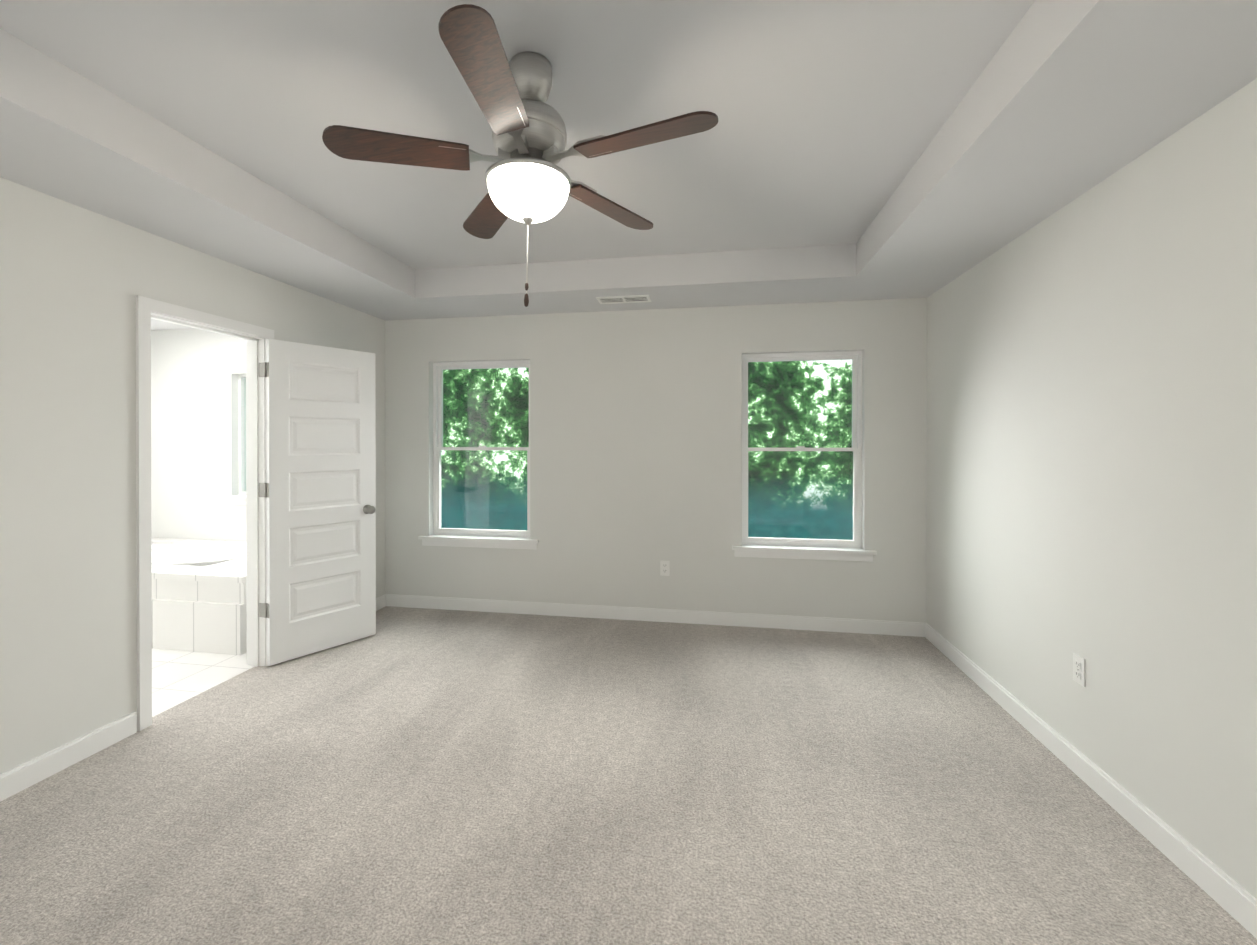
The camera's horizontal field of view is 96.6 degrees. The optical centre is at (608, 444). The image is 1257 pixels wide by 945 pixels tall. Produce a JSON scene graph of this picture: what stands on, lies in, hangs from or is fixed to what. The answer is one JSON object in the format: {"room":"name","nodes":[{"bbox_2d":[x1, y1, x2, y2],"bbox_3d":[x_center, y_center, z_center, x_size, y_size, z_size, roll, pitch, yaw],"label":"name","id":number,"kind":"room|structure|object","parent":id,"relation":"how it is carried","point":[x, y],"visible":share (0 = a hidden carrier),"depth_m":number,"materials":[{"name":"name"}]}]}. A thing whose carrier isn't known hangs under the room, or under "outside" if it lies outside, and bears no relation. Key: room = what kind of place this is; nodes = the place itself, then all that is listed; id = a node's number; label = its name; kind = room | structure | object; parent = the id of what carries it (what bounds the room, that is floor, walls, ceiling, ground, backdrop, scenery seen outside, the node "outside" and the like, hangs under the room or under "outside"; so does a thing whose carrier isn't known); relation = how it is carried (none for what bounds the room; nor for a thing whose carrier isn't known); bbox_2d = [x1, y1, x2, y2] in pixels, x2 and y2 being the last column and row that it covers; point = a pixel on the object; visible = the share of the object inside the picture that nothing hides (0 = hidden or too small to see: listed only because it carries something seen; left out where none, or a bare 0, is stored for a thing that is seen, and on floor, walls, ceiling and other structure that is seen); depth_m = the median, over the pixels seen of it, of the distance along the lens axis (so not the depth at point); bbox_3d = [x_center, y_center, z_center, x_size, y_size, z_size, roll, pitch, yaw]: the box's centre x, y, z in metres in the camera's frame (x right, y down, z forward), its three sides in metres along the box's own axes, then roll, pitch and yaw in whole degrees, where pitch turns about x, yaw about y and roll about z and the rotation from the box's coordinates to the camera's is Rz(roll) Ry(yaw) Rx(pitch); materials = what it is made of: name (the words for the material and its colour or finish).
{"room":"bedroom","nodes":[
{"label":"bedroom","id":0,"kind":"room"},
{"bbox_2d":[151,319,195,329],"bbox_3d":[-3.394,-1.112,3.681,2.280,0.120,2.700,0,0,10],"label":"ceiling","id":1,"kind":"structure","parent":0,"point":[158,325],"depth_m":5.03,"materials":[{"name":"white paint"}]},
{"bbox_2d":[0,177,384,773],"bbox_3d":[-2.452,0.011,2.158,0.120,2.765,5.370,0,0,10],"label":"wall","id":2,"kind":"structure","parent":0,"point":[75,280],"depth_m":2.47,"materials":[{"name":"beige paint"}]},
{"bbox_2d":[0,712,136,801],"bbox_3d":[-2.562,1.348,1.180,0.014,0.100,3.095,0,0,10],"label":"baseboard","id":3,"kind":"structure","parent":2,"relation":"attached to","point":[27,774],"depth_m":2.40,"materials":[{"name":"white wood"}]},
{"bbox_2d":[136,295,273,730],"bbox_3d":[-2.273,0.334,3.146,0.152,2.111,0.857,0,0,10],"label":"door frame","id":4,"kind":"structure","parent":2,"relation":"attached to","point":[149,309],"depth_m":3.13,"materials":[{"name":"white wood"}]},
{"bbox_2d":[264,339,375,665],"bbox_3d":[-1.912,0.360,3.763,0.175,2.030,0.726,0,0,36],"label":"door","id":5,"kind":"structure","parent":2,"relation":"in","point":[320,489],"depth_m":3.72,"materials":[{"name":"white paint"}]},
{"bbox_2d":[376,594,387,610],"bbox_3d":[-2.020,1.336,4.168,0.014,0.100,1.210,0,0,10],"label":"baseboard","id":6,"kind":"structure","parent":2,"relation":"attached to","point":[382,601],"depth_m":4.72,"materials":[{"name":"white wood"}]},
{"bbox_2d":[151,329,245,540],"bbox_3d":[-3.154,0.162,5.012,2.280,2.440,0.003,0,0,10],"label":"wall","id":7,"kind":"structure","parent":0,"point":[192,370],"depth_m":5.13,"materials":[{"name":"paint"}]},
{"bbox_2d":[152,648,254,716],"bbox_3d":[-3.365,1.438,3.686,2.340,0.100,2.700,0,0,10],"label":"floor","id":8,"kind":"structure","parent":0,"point":[178,677],"depth_m":3.40,"materials":[{"name":"white tile"}]},
{"bbox_2d":[151,538,246,654],"bbox_3d":[-3.347,1.059,4.445,2.096,0.650,1.184,0,0,10],"label":"bathtub","id":9,"kind":"object","parent":8,"relation":"on","point":[198,595],"visible":0.38,"depth_m":3.77,"materials":[{"name":"tile"}]},
{"bbox_2d":[418,360,538,549],"bbox_3d":[-1.068,0.078,4.692,1.040,1.550,0.200,0,0,10],"label":"window","id":10,"kind":"structure","parent":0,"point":[438,430],"depth_m":4.73,"materials":[{"name":"white plastic"}]},
{"bbox_2d":[0,0,1034,269],"bbox_3d":[-0.281,-1.310,1.820,4.270,0.120,5.250,0,0,10],"label":"ceiling","id":11,"kind":"structure","parent":0,"point":[832,116],"depth_m":2.01,"materials":[{"name":"white paint"}]},
{"bbox_2d":[322,4,717,306],"bbox_3d":[-0.257,-0.848,1.785,1.188,0.809,1.160,0,-3,10],"label":"ceiling fan","id":12,"kind":"object","parent":11,"relation":"hanging from","point":[528,181],"visible":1,"depth_m":1.73,"materials":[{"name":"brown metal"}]},
{"bbox_2d":[231,298,926,622],"bbox_3d":[-0.980,0.001,4.701,6.910,2.765,0.160,0,0,10],"label":"wall","id":13,"kind":"structure","parent":0,"point":[635,447],"depth_m":4.38,"materials":[{"name":"beige paint"}]},
{"bbox_2d":[220,374,245,504],"bbox_3d":[-2.809,-0.048,5.007,1.350,1.180,0.200,0,0,10],"label":"bathroom window","id":14,"kind":"structure","parent":13,"relation":"in","point":[239,499],"depth_m":5.13,"materials":[{"name":"white plastic"}]},
{"bbox_2d":[388,594,923,636],"bbox_3d":[0.166,1.335,4.411,4.230,0.100,0.014,0,0,10],"label":"baseboard","id":15,"kind":"structure","parent":13,"relation":"attached to","point":[882,627],"depth_m":4.35,"materials":[{"name":"white wood"}]},
{"bbox_2d":[660,561,669,575],"bbox_3d":[0.437,0.967,4.363,0.072,0.116,0.007,0,0,10],"label":"outlet","id":16,"kind":"object","parent":13,"relation":"attached to","point":[664,568],"visible":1,"depth_m":4.36,"materials":[{"name":"white plastic"}]},
{"bbox_2d":[0,606,1256,944],"bbox_3d":[-0.311,1.445,1.837,4.330,0.100,5.250,0,0,10],"label":"floor carpet","id":17,"kind":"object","parent":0,"point":[412,776],"visible":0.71,"depth_m":2.13,"materials":[{"name":"beige carpet"}]},
{"bbox_2d":[0,0,1256,320],"bbox_3d":[-0.281,-1.147,1.821,4.270,0.205,5.250,0,0,10],"label":"ceiling","id":18,"kind":"structure","parent":0,"point":[1062,104],"depth_m":2.28,"materials":[{"name":"white paint"}]},
{"bbox_2d":[596,295,650,303],"bbox_3d":[0.110,-1.050,4.062,0.380,0.008,0.180,0,0,10],"label":"ceiling vent","id":19,"kind":"object","parent":18,"relation":"in","point":[624,299],"visible":0.98,"depth_m":4.06,"materials":[{"name":"white metal"}]},
{"bbox_2d":[732,351,876,561],"bbox_3d":[1.454,0.080,4.235,1.025,1.550,0.200,0,0,10],"label":"window","id":20,"kind":"structure","parent":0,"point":[855,357],"depth_m":4.25,"materials":[{"name":"white plastic"}]},
{"bbox_2d":[926,78,1256,898],"bbox_3d":[1.868,0.015,1.375,0.120,2.765,5.370,0,0,10],"label":"wall","id":21,"kind":"structure","parent":0,"point":[1092,426],"depth_m":2.10,"materials":[{"name":"beige paint"}]},
{"bbox_2d":[1073,653,1084,686],"bbox_3d":[1.981,0.951,2.360,0.007,0.116,0.072,0,0,10],"label":"outlet","id":22,"kind":"object","parent":21,"relation":"attached to","point":[1078,669],"visible":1,"depth_m":2.35,"materials":[{"name":"white plastic"}]},
{"bbox_2d":[924,623,1256,938],"bbox_3d":[1.813,1.347,1.452,0.014,0.100,5.250,0,0,10],"label":"baseboard","id":23,"kind":"structure","parent":21,"relation":"attached to","point":[1228,894],"depth_m":2.08,"materials":[{"name":"white wood"}]},
{"label":"outside","id":24,"kind":"structure","parent":0,"visible":0},
{"bbox_2d":[441,360,852,539],"bbox_3d":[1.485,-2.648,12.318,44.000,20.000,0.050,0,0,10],"label":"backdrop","id":25,"kind":"structure","parent":24,"point":[500,418],"depth_m":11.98,"materials":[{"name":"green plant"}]}
]}

